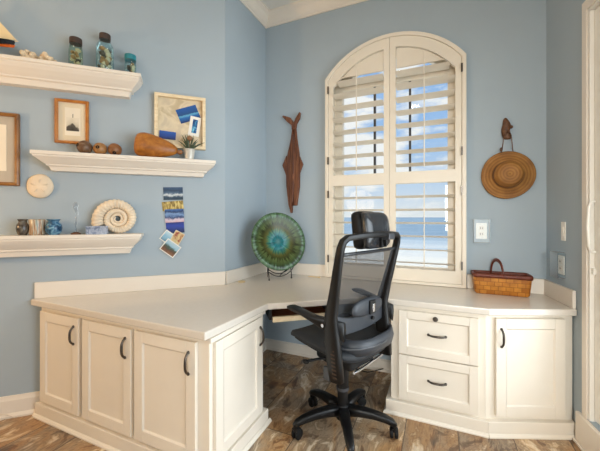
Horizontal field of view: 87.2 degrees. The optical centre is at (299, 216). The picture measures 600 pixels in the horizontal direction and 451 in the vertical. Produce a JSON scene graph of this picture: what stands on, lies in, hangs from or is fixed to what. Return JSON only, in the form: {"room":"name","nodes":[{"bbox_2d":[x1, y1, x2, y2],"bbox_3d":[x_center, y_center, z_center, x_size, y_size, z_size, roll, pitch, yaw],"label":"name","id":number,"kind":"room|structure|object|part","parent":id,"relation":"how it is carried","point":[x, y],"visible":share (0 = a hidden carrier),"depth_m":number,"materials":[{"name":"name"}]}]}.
{"room":"office","nodes":[
{"label":"office","id":0,"kind":"room"},
{"bbox_2d":[0,0,224,396],"bbox_3d":[-2.130,-0.340,2.049,3.200,3.280,0.150,0,0,-20],"label":"wall","id":1,"kind":"structure","parent":0,"point":[178,46],"depth_m":2.26,"materials":[{"name":"blue paint"}]},
{"bbox_2d":[0,112,19,185],"bbox_3d":[-2.023,-0.438,1.991,0.400,0.470,0.028,0,0,-20],"label":"framed picture","id":2,"kind":"object","parent":1,"relation":"attached to","point":[9,122],"visible":1,"depth_m":2.04,"materials":[{"name":"brown wood"}]},
{"bbox_2d":[0,124,5,170],"bbox_3d":[-2.026,-0.448,1.998,0.260,0.300,0.002,0,0,-20],"label":"print","id":3,"kind":"object","parent":2,"relation":"attached to","point":[2,127],"depth_m":2.03},
{"bbox_2d":[0,391,40,419],"bbox_3d":[-2.663,1.232,1.759,2.000,0.135,0.030,0,0,-20],"label":"baseboard","id":4,"kind":"structure","parent":1,"relation":"attached to","point":[19,405],"depth_m":2.06,"materials":[{"name":"beige paint"}]},
{"bbox_2d":[27,174,53,197],"bbox_3d":[-1.732,-0.206,2.098,0.150,0.162,0.023,0,0,-20],"label":"sand dollar","id":5,"kind":"object","parent":1,"relation":"attached to","point":[38,185],"visible":1,"depth_m":2.09,"materials":[{"name":"beige"}]},
{"bbox_2d":[0,54,142,99],"bbox_3d":[-1.677,-0.926,2.059,1.158,0.147,0.140,0,0,-20],"label":"ledge shelf","id":6,"kind":"object","parent":1,"relation":"attached to","point":[15,71],"visible":1,"depth_m":2.08,"materials":[{"name":"beige paint"}]},
{"bbox_2d":[0,23,17,47],"bbox_3d":[-1.947,-1.165,1.951,0.325,0.330,0.062,0,0,-20],"label":"model ship","id":7,"kind":"object","parent":6,"relation":"on","point":[6,38],"visible":1,"depth_m":1.98,"materials":[{"name":"brown wood"}]},
{"bbox_2d":[19,49,38,58],"bbox_3d":[-1.740,-1.036,2.024,0.092,0.069,0.082,0,0,-20],"label":"coral piece","id":8,"kind":"object","parent":6,"relation":"on","point":[24,53],"visible":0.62,"depth_m":2.00,"materials":[{"name":"beige"}]},
{"bbox_2d":[38,52,56,61],"bbox_3d":[-1.644,-1.032,2.056,0.095,0.063,0.086,0,0,-20],"label":"coral piece","id":9,"kind":"object","parent":6,"relation":"on","point":[44,56],"visible":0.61,"depth_m":2.02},
{"bbox_2d":[68,36,82,64],"bbox_3d":[-1.504,-1.099,2.113,0.080,0.197,0.079,0,0,-20],"label":"glass jar","id":10,"kind":"object","parent":6,"relation":"on","point":[75,41],"visible":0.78,"depth_m":2.11,"materials":[{"name":"glass"}]},
{"bbox_3d":[-1.504,-1.177,2.113,0.073,0.040,0.073,0,0,-20],"label":"lid","id":11,"kind":"part","parent":10,"relation":"part of","materials":[{"name":"wood"}]},
{"bbox_2d":[96,32,113,69],"bbox_3d":[-1.344,-1.129,2.171,0.106,0.258,0.105,0,0,-20],"label":"glass jar","id":12,"kind":"object","parent":6,"relation":"on","point":[105,37],"visible":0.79,"depth_m":2.17,"materials":[{"name":"glass"}]},
{"bbox_2d":[99,50,105,55],"bbox_3d":[-1.345,-1.117,2.152,0.039,0.036,0.046,0,0,24],"label":"seashell","id":13,"kind":"object","parent":12,"relation":"in","point":[101,52],"visible":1,"depth_m":2.14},
{"bbox_3d":[-1.344,-1.238,2.171,0.069,0.040,0.069,0,0,-20],"label":"lid","id":14,"kind":"part","parent":12,"relation":"part of","materials":[{"name":"wood"}]},
{"bbox_2d":[124,53,135,72],"bbox_3d":[-1.197,-1.071,2.225,0.076,0.142,0.075,0,0,-20],"label":"glass jar","id":15,"kind":"object","parent":6,"relation":"on","point":[129,57],"visible":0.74,"depth_m":2.21,"materials":[{"name":"teal glass"}]},
{"bbox_3d":[-1.197,-1.123,2.225,0.076,0.038,0.075,0,0,-20],"label":"lid","id":16,"kind":"part","parent":15,"relation":"part of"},
{"bbox_2d":[54,98,88,143],"bbox_3d":[-1.564,-0.653,2.161,0.196,0.300,0.024,0,0,-20],"label":"framed picture","id":17,"kind":"object","parent":1,"relation":"attached to","point":[71,117],"visible":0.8,"depth_m":2.16,"materials":[{"name":"brown wood"}]},
{"bbox_2d":[65,107,79,135],"bbox_3d":[-1.564,-0.655,2.167,0.090,0.190,0.001,0,0,-20],"label":"print","id":18,"kind":"object","parent":17,"relation":"attached to","point":[69,112],"depth_m":2.17},
{"bbox_2d":[0,233,143,257],"bbox_3d":[-1.675,0.187,2.060,1.162,0.140,0.140,0,0,-20],"label":"ledge shelf","id":19,"kind":"object","parent":1,"relation":"attached to","point":[110,243],"visible":1,"depth_m":2.08,"materials":[{"name":"beige paint"}]},
{"bbox_2d":[16,219,28,234],"bbox_3d":[-1.773,0.066,2.014,0.068,0.103,0.068,0,0,-20],"label":"pot","id":20,"kind":"object","parent":19,"relation":"on","point":[22,227],"visible":0.86,"depth_m":1.99,"materials":[{"name":"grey ceramic"}]},
{"bbox_2d":[29,219,44,234],"bbox_3d":[-1.703,0.066,2.040,0.087,0.102,0.082,0,0,-20],"label":"pot","id":21,"kind":"object","parent":19,"relation":"on","point":[36,226],"visible":0.88,"depth_m":2.01,"materials":[{"name":"beige ceramic"}]},
{"bbox_2d":[45,219,62,234],"bbox_3d":[-1.619,0.066,2.071,0.094,0.103,0.094,0,0,-20],"label":"pot","id":22,"kind":"object","parent":19,"relation":"on","point":[53,227],"visible":0.98,"depth_m":2.04,"materials":[{"name":"blue ceramic"}]},
{"bbox_2d":[71,202,80,234],"bbox_3d":[-1.504,0.008,2.113,0.056,0.218,0.055,0,0,-20],"label":"glass ornament","id":23,"kind":"object","parent":19,"relation":"on","point":[73,233],"visible":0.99,"depth_m":2.11,"materials":[{"name":"clear glass"}]},
{"bbox_2d":[85,226,107,234],"bbox_3d":[-1.372,0.089,2.131,0.122,0.056,0.058,0,0,-20],"label":"trinket box","id":24,"kind":"object","parent":19,"relation":"on","point":[90,230],"visible":0.99,"depth_m":2.11,"materials":[{"name":"ceramic"}]},
{"bbox_3d":[-1.372,0.068,2.131,0.122,0.013,0.058,0,0,-20],"label":"lid","id":25,"kind":"part","parent":24,"relation":"part of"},
{"bbox_2d":[91,199,136,232],"bbox_3d":[-1.311,-0.005,2.224,0.282,0.242,0.069,0,0,-20],"label":"ammonite fossil","id":26,"kind":"object","parent":19,"relation":"on","point":[97,218],"visible":0.99,"depth_m":2.21},
{"bbox_2d":[30,150,215,177],"bbox_3d":[-1.189,-0.365,2.237,1.135,0.117,0.140,0,0,-20],"label":"ledge shelf","id":27,"kind":"object","parent":1,"relation":"attached to","point":[58,161],"visible":1,"depth_m":2.19,"materials":[{"name":"beige paint"}]},
{"bbox_2d":[76,140,92,152],"bbox_3d":[-1.452,-0.469,2.126,0.091,0.091,0.091,0,0,-20],"label":"gourd","id":28,"kind":"object","parent":27,"relation":"on","point":[83,146],"visible":0.83,"depth_m":2.10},
{"bbox_2d":[93,143,106,153],"bbox_3d":[-1.367,-0.466,2.156,0.084,0.084,0.086,0,0,-20],"label":"gourd","id":29,"kind":"object","parent":27,"relation":"on","point":[99,148],"visible":0.85,"depth_m":2.13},
{"bbox_2d":[108,143,121,154],"bbox_3d":[-1.286,-0.468,2.187,0.087,0.087,0.087,0,0,-20],"label":"gourd","id":30,"kind":"object","parent":27,"relation":"on","point":[113,148],"visible":0.84,"depth_m":2.16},
{"bbox_2d":[134,132,182,156],"bbox_3d":[-1.016,-0.512,2.270,0.322,0.175,0.113,0,0,-20],"label":"gourd","id":31,"kind":"object","parent":27,"relation":"on","point":[145,144],"visible":0.98,"depth_m":2.22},
{"bbox_2d":[179,135,202,158],"bbox_3d":[-0.816,-0.522,2.369,0.189,0.195,0.088,0,0,-20],"label":"potted succulent","id":32,"kind":"object","parent":27,"relation":"on","point":[189,150],"visible":0.91,"depth_m":2.34,"materials":[{"name":"grey plant"}]},
{"bbox_2d":[183,148,194,158],"bbox_3d":[-0.831,-0.466,2.364,0.088,0.084,0.088,0,0,-20],"label":"pot","id":33,"kind":"object","parent":32,"relation":"attached to","point":[189,153],"depth_m":2.33,"materials":[{"name":"silver metal"}]},
{"bbox_2d":[34,271,224,298],"bbox_3d":[-1.178,0.487,2.303,1.238,0.105,0.019,0,0,-20],"label":"backsplash","id":34,"kind":"structure","parent":1,"relation":"attached to","point":[155,282],"depth_m":2.27,"materials":[{"name":"beige paint"}]},
{"bbox_2d":[159,230,172,241],"bbox_3d":[-1.000,0.150,2.372,0.111,0.113,0.002,0,0,-20],"label":"postcard","id":35,"kind":"object","parent":1,"relation":"attached to","point":[167,234],"visible":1,"depth_m":2.37,"materials":[{"name":"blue paper"}]},
{"bbox_2d":[159,238,181,257],"bbox_3d":[-0.977,0.235,2.375,0.156,0.153,0.002,0,0,-20],"label":"postcard","id":36,"kind":"object","parent":1,"relation":"attached to","point":[169,247],"visible":1,"depth_m":2.37,"materials":[{"name":"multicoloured paper"}]},
{"bbox_2d":[162,200,183,210],"bbox_3d":[-0.964,-0.085,2.391,0.156,0.085,0.001,0,0,-20],"label":"postcard","id":37,"kind":"object","parent":1,"relation":"attached to","point":[171,204],"visible":1,"depth_m":2.39,"materials":[{"name":"yellow paper"}]},
{"bbox_2d":[163,187,182,199],"bbox_3d":[-0.963,-0.178,2.392,0.141,0.101,0.001,0,0,-20],"label":"postcard","id":38,"kind":"object","parent":1,"relation":"attached to","point":[169,193],"visible":1,"depth_m":2.39},
{"bbox_2d":[165,209,183,222],"bbox_3d":[-0.953,-0.010,2.392,0.139,0.107,0.001,0,0,-20],"label":"postcard","id":39,"kind":"object","parent":1,"relation":"attached to","point":[171,215],"visible":1,"depth_m":2.39},
{"bbox_2d":[166,222,184,232],"bbox_3d":[-0.949,0.078,2.396,0.134,0.099,0.001,0,0,-20],"label":"postcard","id":40,"kind":"object","parent":1,"relation":"attached to","point":[172,227],"visible":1,"depth_m":2.40},
{"bbox_2d":[170,230,184,244],"bbox_3d":[-0.941,0.172,2.391,0.130,0.150,0.002,0,0,-20],"label":"postcard","id":41,"kind":"object","parent":1,"relation":"attached to","point":[177,237],"visible":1,"depth_m":2.39},
{"bbox_2d":[154,92,205,150],"bbox_3d":[-0.906,-0.720,2.393,0.362,0.400,0.040,0,0,-20],"label":"bulletin board","id":42,"kind":"object","parent":1,"relation":"attached to","point":[166,118],"visible":0.79,"depth_m":2.39,"materials":[{"name":"beige fabric"}]},
{"bbox_2d":[159,130,175,139],"bbox_3d":[-0.996,-0.615,2.370,0.118,0.066,0.001,0,0,-20],"label":"photo card","id":43,"kind":"object","parent":42,"relation":"attached to","point":[169,135],"visible":0.86,"depth_m":2.37,"materials":[{"name":"blue paper"}]},
{"bbox_2d":[176,105,200,123],"bbox_3d":[-0.858,-0.790,2.420,0.184,0.158,0.001,0,0,-20],"label":"photo card","id":44,"kind":"object","parent":42,"relation":"attached to","point":[184,114],"visible":1,"depth_m":2.42,"materials":[{"name":"blue paper"}]},
{"bbox_2d":[188,116,200,136],"bbox_3d":[-0.814,-0.700,2.433,0.100,0.160,0.002,0,0,-20],"label":"photo card","id":45,"kind":"object","parent":42,"relation":"attached to","point":[194,125],"visible":1,"depth_m":2.43,"materials":[{"name":"white paper"}]},
{"bbox_2d":[225,0,265,338],"bbox_3d":[-0.539,-0.340,2.855,0.150,3.280,0.650,0,0,24],"label":"wall","id":46,"kind":"structure","parent":0,"point":[245,36],"depth_m":2.77,"materials":[{"name":"blue paint"}]},
{"bbox_2d":[226,262,266,283],"bbox_3d":[-0.459,0.487,2.820,0.018,0.105,0.650,0,0,24],"label":"backsplash","id":47,"kind":"structure","parent":46,"relation":"attached to","point":[241,273],"depth_m":2.74,"materials":[{"name":"beige paint"}]},
{"bbox_2d":[261,0,299,9],"bbox_3d":[-1.086,-2.030,0.583,5.596,0.100,5.550,0,0,24],"label":"ceiling","id":48,"kind":"structure","parent":0,"point":[270,4],"depth_m":2.91,"materials":[{"name":"paint"}]},
{"bbox_2d":[0,350,580,450],"bbox_3d":[-1.086,1.350,0.583,5.596,0.100,5.550,0,0,24],"label":"floor","id":49,"kind":"structure","parent":0,"point":[287,381],"depth_m":1.92,"materials":[{"name":"brown tile"}]},
{"bbox_2d":[32,307,271,450],"bbox_3d":[-0.957,0.941,2.018,1.460,0.719,0.600,0,0,24],"label":"base cabinet","id":50,"kind":"object","parent":49,"relation":"on","point":[107,385],"visible":0.98,"depth_m":1.72,"materials":[{"name":"beige paint"}]},
{"bbox_3d":[-1.506,0.902,1.975,0.394,0.585,0.020,0,0,24],"label":"door","id":51,"kind":"part","parent":50,"relation":"part of","materials":[{"name":"beige paint"}]},
{"bbox_3d":[-1.374,0.715,1.891,0.017,0.122,0.032,0,0,24],"label":"handle","id":52,"kind":"part","parent":50,"relation":"part of","materials":[{"name":"grey metal"}]},
{"bbox_3d":[-1.103,0.902,1.797,0.414,0.585,0.020,0,0,24],"label":"door","id":53,"kind":"part","parent":50,"relation":"part of","materials":[{"name":"beige paint"}]},
{"bbox_3d":[-0.961,0.715,1.709,0.017,0.122,0.032,0,0,24],"label":"handle","id":54,"kind":"part","parent":50,"relation":"part of","materials":[{"name":"grey metal"}]},
{"bbox_3d":[-0.961,1.289,2.025,1.447,0.022,0.591,0,0,24],"label":"shoe moulding","id":55,"kind":"part","parent":50,"relation":"part of","materials":[{"name":"beige paint"}]},
{"bbox_3d":[-0.696,0.902,1.618,0.421,0.585,0.020,0,0,24],"label":"door","id":56,"kind":"part","parent":50,"relation":"part of","materials":[{"name":"beige paint"}]},
{"bbox_3d":[-0.551,0.715,1.528,0.017,0.122,0.032,0,0,24],"label":"handle","id":57,"kind":"part","parent":50,"relation":"part of","materials":[{"name":"grey metal"}]},
{"bbox_3d":[-0.328,0.593,1.738,0.017,0.023,0.515,0,0,24],"label":"rail","id":58,"kind":"part","parent":50,"relation":"part of","materials":[{"name":"beige paint"}]},
{"bbox_3d":[-0.328,0.902,1.732,0.020,0.585,0.435,0,0,24],"label":"door","id":59,"kind":"part","parent":50,"relation":"part of","materials":[{"name":"beige paint"}]},
{"bbox_3d":[-0.229,0.720,1.899,0.032,0.122,0.017,0,0,24],"label":"handle","id":60,"kind":"part","parent":50,"relation":"part of","materials":[{"name":"grey metal"}]},
{"bbox_2d":[31,262,576,340],"bbox_3d":[-0.003,0.507,2.124,3.199,0.145,1.555,0,0,24],"label":"countertop","id":61,"kind":"structure","parent":50,"relation":"on","point":[200,306],"depth_m":2.09,"materials":[{"name":"stone"}]},
{"bbox_2d":[267,267,292,280],"bbox_3d":[-0.198,0.408,2.773,0.238,0.262,0.167,0,0,-28],"label":"plate stand","id":62,"kind":"object","parent":61,"relation":"on","point":[268,270],"visible":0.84,"depth_m":2.73,"materials":[{"name":"black metal"}]},
{"bbox_2d":[251,212,304,270],"bbox_3d":[-0.181,0.208,2.740,0.512,0.497,0.131,0,0,-28],"label":"ceramic plate","id":63,"kind":"object","parent":62,"relation":"on","point":[277,240],"visible":1,"depth_m":2.75,"materials":[{"name":"green ceramic"}]},
{"bbox_2d":[265,306,325,322],"bbox_3d":[-0.014,0.628,2.196,0.436,0.094,0.282,0,0,-14],"label":"keyboard tray","id":64,"kind":"object","parent":61,"relation":"attached to","point":[276,315],"visible":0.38,"depth_m":2.11,"materials":[{"name":"brown wood"}]},
{"bbox_3d":[-0.220,0.624,2.150,0.016,0.086,0.230,0,0,-14],"label":"slide rail","id":65,"kind":"part","parent":64,"relation":"part of","materials":[{"name":"black metal"}]},
{"bbox_2d":[471,258,532,296],"bbox_3d":[1.415,0.415,2.223,0.359,0.247,0.160,0,0,24],"label":"woven basket","id":66,"kind":"object","parent":61,"relation":"on","point":[517,284],"visible":1,"depth_m":2.17,"materials":[{"name":"wicker"}]},
{"bbox_3d":[1.394,0.356,2.232,0.017,0.128,0.170,0,0,2],"label":"handle","id":67,"kind":"part","parent":66,"relation":"part of","materials":[{"name":"wicker"}]},
{"bbox_2d":[287,211,400,450],"bbox_3d":[0.236,0.633,1.926,0.694,1.334,0.617,0,0,-44],"label":"office chair","id":68,"kind":"object","parent":49,"relation":"on","point":[347,337],"visible":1,"depth_m":1.77,"materials":[{"name":"black plastic"}]},
{"bbox_3d":[0.107,0.804,1.777,0.203,0.036,0.043,0,0,-27],"label":"height lever","id":69,"kind":"part","parent":68,"relation":"part of","materials":[{"name":"black plastic"}]},
{"bbox_3d":[0.097,1.188,1.879,0.293,0.084,0.072,0,0,-18],"label":"leg","id":70,"kind":"part","parent":68,"relation":"part of","materials":[{"name":"black plastic"}]},
{"bbox_3d":[0.071,0.569,1.683,0.339,0.150,0.086,0,0,32],"label":"armrest","id":71,"kind":"part","parent":68,"relation":"part of","materials":[{"name":"black plastic"}]},
{"bbox_3d":[0.158,1.188,2.074,0.072,0.084,0.293,0,0,-36],"label":"leg","id":72,"kind":"part","parent":68,"relation":"part of","materials":[{"name":"black plastic"}]},
{"bbox_3d":[0.152,0.858,1.725,0.020,0.075,0.055,0,0,-44],"label":"tension knob","id":73,"kind":"part","parent":68,"relation":"part of","materials":[{"name":"grey plastic"}]},
{"bbox_3d":[0.249,0.730,1.946,0.536,0.105,0.489,0,0,-44],"label":"seat","id":74,"kind":"part","parent":68,"relation":"part of","materials":[{"name":"grey fabric"}]},
{"bbox_3d":[0.263,1.188,1.760,0.072,0.084,0.293,0,0,-1],"label":"leg","id":75,"kind":"part","parent":68,"relation":"part of","materials":[{"name":"black plastic"}]},
{"bbox_3d":[0.363,1.188,2.075,0.072,0.084,0.293,0,0,36],"label":"leg","id":76,"kind":"part","parent":68,"relation":"part of","materials":[{"name":"black plastic"}]},
{"bbox_3d":[0.343,0.570,1.797,0.488,0.131,0.043,0,0,-44],"label":"plate","id":77,"kind":"part","parent":68,"relation":"part of","materials":[{"name":"grey plastic"}]},
{"bbox_3d":[0.375,0.465,1.764,0.582,0.771,0.190,0,0,-44],"label":"frame","id":78,"kind":"part","parent":68,"relation":"part of","materials":[{"name":"black plastic"}]},
{"bbox_3d":[0.392,0.698,1.800,0.458,0.014,0.174,0,0,-44],"label":"shell trim","id":79,"kind":"part","parent":68,"relation":"part of","materials":[{"name":"grey plastic"}]},
{"bbox_3d":[0.415,0.868,1.873,0.023,0.031,0.316,0,0,45],"label":"recline rod","id":80,"kind":"part","parent":68,"relation":"part of","materials":[{"name":"silver metal"}]},
{"bbox_3d":[0.396,0.190,1.743,0.534,0.018,0.032,0,0,-44],"label":"rail","id":81,"kind":"part","parent":68,"relation":"part of","materials":[{"name":"grey plastic"}]},
{"bbox_3d":[0.427,1.188,1.882,0.293,0.084,0.072,0,0,18],"label":"leg","id":82,"kind":"part","parent":68,"relation":"part of","materials":[{"name":"black plastic"}]},
{"bbox_3d":[0.453,0.145,1.767,0.008,0.050,0.017,0,0,-44],"label":"bracket rail","id":83,"kind":"part","parent":68,"relation":"part of","materials":[{"name":"black plastic"}]},
{"bbox_3d":[0.483,0.569,2.092,0.070,0.150,0.320,0,0,-43],"label":"armrest","id":84,"kind":"part","parent":68,"relation":"part of","materials":[{"name":"black plastic"}]},
{"bbox_2d":[383,305,488,438],"bbox_3d":[0.945,0.941,2.231,0.607,0.719,0.576,0,0,24],"label":"base cabinet","id":85,"kind":"object","parent":49,"relation":"on","point":[438,356],"visible":0.98,"depth_m":1.98,"materials":[{"name":"beige paint"}]},
{"bbox_3d":[0.896,1.289,2.120,0.607,0.022,0.328,0,0,24],"label":"shoe moulding","id":86,"kind":"part","parent":85,"relation":"part of","materials":[{"name":"beige paint"}]},
{"bbox_3d":[0.857,1.044,1.972,0.117,0.017,0.032,0,0,24],"label":"handle","id":87,"kind":"part","parent":85,"relation":"part of","materials":[{"name":"grey metal"}]},
{"bbox_3d":[0.857,0.750,1.972,0.117,0.017,0.032,0,0,24],"label":"handle","id":88,"kind":"part","parent":85,"relation":"part of","materials":[{"name":"grey metal"}]},
{"bbox_3d":[0.867,1.048,1.994,0.463,0.287,0.020,0,0,24],"label":"drawer","id":89,"kind":"part","parent":85,"relation":"part of","materials":[{"name":"beige paint"}]},
{"bbox_3d":[0.867,0.755,1.994,0.463,0.286,0.020,0,0,24],"label":"drawer","id":90,"kind":"part","parent":85,"relation":"part of","materials":[{"name":"beige paint"}]},
{"bbox_2d":[485,315,574,439],"bbox_3d":[1.431,0.941,2.019,0.481,0.719,0.571,0,0,24],"label":"base cabinet","id":91,"kind":"object","parent":49,"relation":"on","point":[528,359],"visible":0.87,"depth_m":1.88,"materials":[{"name":"beige paint"}]},
{"bbox_3d":[1.198,0.720,1.859,0.017,0.122,0.032,0,0,1],"label":"handle","id":92,"kind":"part","parent":91,"relation":"part of","materials":[{"name":"grey metal"}]},
{"bbox_3d":[1.371,0.897,1.880,0.405,0.582,0.020,0,0,1],"label":"door","id":93,"kind":"part","parent":91,"relation":"part of","materials":[{"name":"beige paint"}]},
{"bbox_3d":[1.362,1.289,1.848,0.498,0.022,0.012,0,0,1],"label":"shoe moulding","id":94,"kind":"part","parent":91,"relation":"part of","materials":[{"name":"beige paint"}]},
{"bbox_2d":[266,0,545,359],"bbox_3d":[0.725,-0.340,2.735,2.560,3.280,0.150,0,0,24],"label":"wall","id":95,"kind":"structure","parent":0,"point":[503,42],"depth_m":2.41,"materials":[{"name":"blue paint"}]},
{"bbox_2d":[282,112,302,212],"bbox_3d":[-0.071,-0.510,2.980,0.213,0.944,0.040,0,0,24],"label":"fish","id":96,"kind":"object","parent":95,"relation":"attached to","point":[292,165],"visible":1,"depth_m":2.96},
{"bbox_2d":[269,263,324,276],"bbox_3d":[-0.056,0.487,2.984,0.630,0.105,0.019,0,0,24],"label":"backsplash","id":97,"kind":"structure","parent":95,"relation":"attached to","point":[300,268],"depth_m":2.92,"materials":[{"name":"beige paint"}]},
{"bbox_2d":[240,0,367,28],"bbox_3d":[-1.086,-1.923,0.583,5.296,0.115,5.250,0,0,24],"label":"trim","id":98,"kind":"structure","parent":95,"relation":"attached to","point":[301,9],"depth_m":2.91,"materials":[{"name":"beige paint"}]},
{"bbox_2d":[263,338,390,373],"bbox_3d":[0.114,1.250,2.575,1.270,0.100,0.635,0,0,24],"label":"baseboard","id":99,"kind":"structure","parent":95,"relation":"attached to","point":[269,344],"depth_m":2.96,"materials":[{"name":"beige paint"}]},
{"bbox_2d":[334,48,454,270],"bbox_3d":[0.785,-0.482,2.703,1.033,1.963,0.137,0,0,24],"label":"window","id":100,"kind":"structure","parent":95,"relation":"in","point":[338,163],"depth_m":2.67,"materials":[{"name":"paint"}]},
{"bbox_2d":[325,31,466,287],"bbox_3d":[0.744,-0.488,2.610,1.125,2.053,0.120,0,0,24],"label":"plantation shutter","id":101,"kind":"object","parent":100,"relation":"attached to","point":[387,53],"visible":0.93,"depth_m":2.56,"materials":[{"name":"paint"}]},
{"bbox_3d":[0.477,-0.450,2.667,0.008,1.700,0.009,0,0,24],"label":"tilt rod","id":102,"kind":"part","parent":101,"relation":"part of","materials":[{"name":"paint"}]},
{"bbox_3d":[0.503,-0.484,2.723,0.528,1.995,0.028,0,0,24],"label":"shutter panel","id":103,"kind":"part","parent":101,"relation":"part of","materials":[{"name":"paint"}]},
{"bbox_3d":[0.966,-0.450,2.451,0.008,1.700,0.009,0,0,24],"label":"tilt rod","id":104,"kind":"part","parent":101,"relation":"part of","materials":[{"name":"paint"}]},
{"bbox_3d":[0.990,-0.484,2.508,0.528,1.995,0.028,0,0,24],"label":"shutter panel","id":105,"kind":"part","parent":101,"relation":"part of","materials":[{"name":"paint"}]},
{"bbox_2d":[474,219,489,242],"bbox_3d":[1.357,0.105,2.352,0.105,0.175,0.039,0,0,24],"label":"wall outlet","id":106,"kind":"object","parent":95,"relation":"attached to","point":[481,228],"visible":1,"depth_m":2.36,"materials":[{"name":"white plastic"}]},
{"bbox_3d":[1.363,0.105,2.367,0.072,0.120,0.007,0,0,24],"label":"plate","id":107,"kind":"part","parent":106,"relation":"part of","materials":[{"name":"white plastic"}]},
{"bbox_2d":[501,118,512,139],"bbox_3d":[1.504,-0.643,2.284,0.052,0.156,0.066,0,0,-20],"label":"hook","id":108,"kind":"object","parent":95,"relation":"attached to","point":[506,125],"visible":0.98,"depth_m":2.28,"materials":[{"name":"brown wood"}]},
{"bbox_2d":[481,130,535,198],"bbox_3d":[1.492,-0.378,2.248,0.338,0.492,0.103,0,0,24],"label":"straw hat","id":109,"kind":"object","parent":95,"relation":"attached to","point":[506,174],"visible":1,"depth_m":2.25,"materials":[{"name":"brown wicker"}]},
{"bbox_3d":[1.488,-0.544,2.268,0.083,0.160,0.031,0,0,29],"label":"chin cord","id":110,"kind":"part","parent":109,"relation":"part of","materials":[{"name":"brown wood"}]},
{"bbox_2d":[467,274,575,308],"bbox_3d":[1.448,0.487,2.128,0.543,0.105,0.371,0,0,24],"label":"backsplash","id":111,"kind":"structure","parent":95,"relation":"attached to","point":[567,296],"depth_m":2.08,"materials":[{"name":"beige paint"}]},
{"bbox_2d":[546,0,599,431],"bbox_3d":[1.075,-0.340,-0.359,0.151,3.280,5.300,0,0,16],"label":"wall","id":112,"kind":"structure","parent":0,"point":[563,17],"depth_m":1.96,"materials":[{"name":"blue paint"}]},
{"bbox_2d":[550,251,564,278],"bbox_3d":[1.647,0.305,2.015,0.049,0.165,0.100,0,0,16],"label":"wall outlet","id":113,"kind":"object","parent":112,"relation":"attached to","point":[553,254],"visible":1,"depth_m":2.01,"materials":[{"name":"white plastic"}]},
{"bbox_3d":[1.667,0.305,2.010,0.007,0.120,0.072,0,0,16],"label":"plate","id":114,"kind":"part","parent":113,"relation":"part of","materials":[{"name":"white plastic"}]},
{"bbox_2d":[561,222,565,240],"bbox_3d":[1.658,0.090,1.986,0.011,0.120,0.048,0,0,16],"label":"light switch","id":115,"kind":"object","parent":112,"relation":"attached to","point":[563,224],"visible":1,"depth_m":1.98,"materials":[{"name":"white plastic"}]},
{"bbox_2d":[573,0,599,450],"bbox_3d":[1.345,0.045,0.651,0.185,2.510,2.410,0,0,16],"label":"door","id":116,"kind":"structure","parent":112,"relation":"in","point":[587,437],"depth_m":1.73,"materials":[{"name":"beige paint"}]},
{"bbox_3d":[1.281,-0.044,0.651,0.008,2.332,2.372,0,0,16],"label":"casing","id":117,"kind":"part","parent":116,"relation":"part of","materials":[{"name":"beige paint"}]},
{"bbox_3d":[1.591,0.053,1.724,0.044,0.292,0.018,0,0,16],"label":"handle","id":118,"kind":"part","parent":116,"relation":"part of","materials":[{"name":"white plastic"}]},
{"bbox_3d":[1.472,-0.009,1.161,0.040,2.242,1.160,0,0,16],"label":"panel","id":119,"kind":"part","parent":116,"relation":"part of","materials":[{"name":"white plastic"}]},
{"label":"outside","id":120,"kind":"structure","parent":0,"visible":0},
{"bbox_2d":[344,217,447,266],"bbox_3d":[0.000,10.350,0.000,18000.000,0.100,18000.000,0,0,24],"label":"sea","id":121,"kind":"structure","parent":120,"point":[403,229],"depth_m":132.42,"materials":[{"name":"liquid"}]}
]}

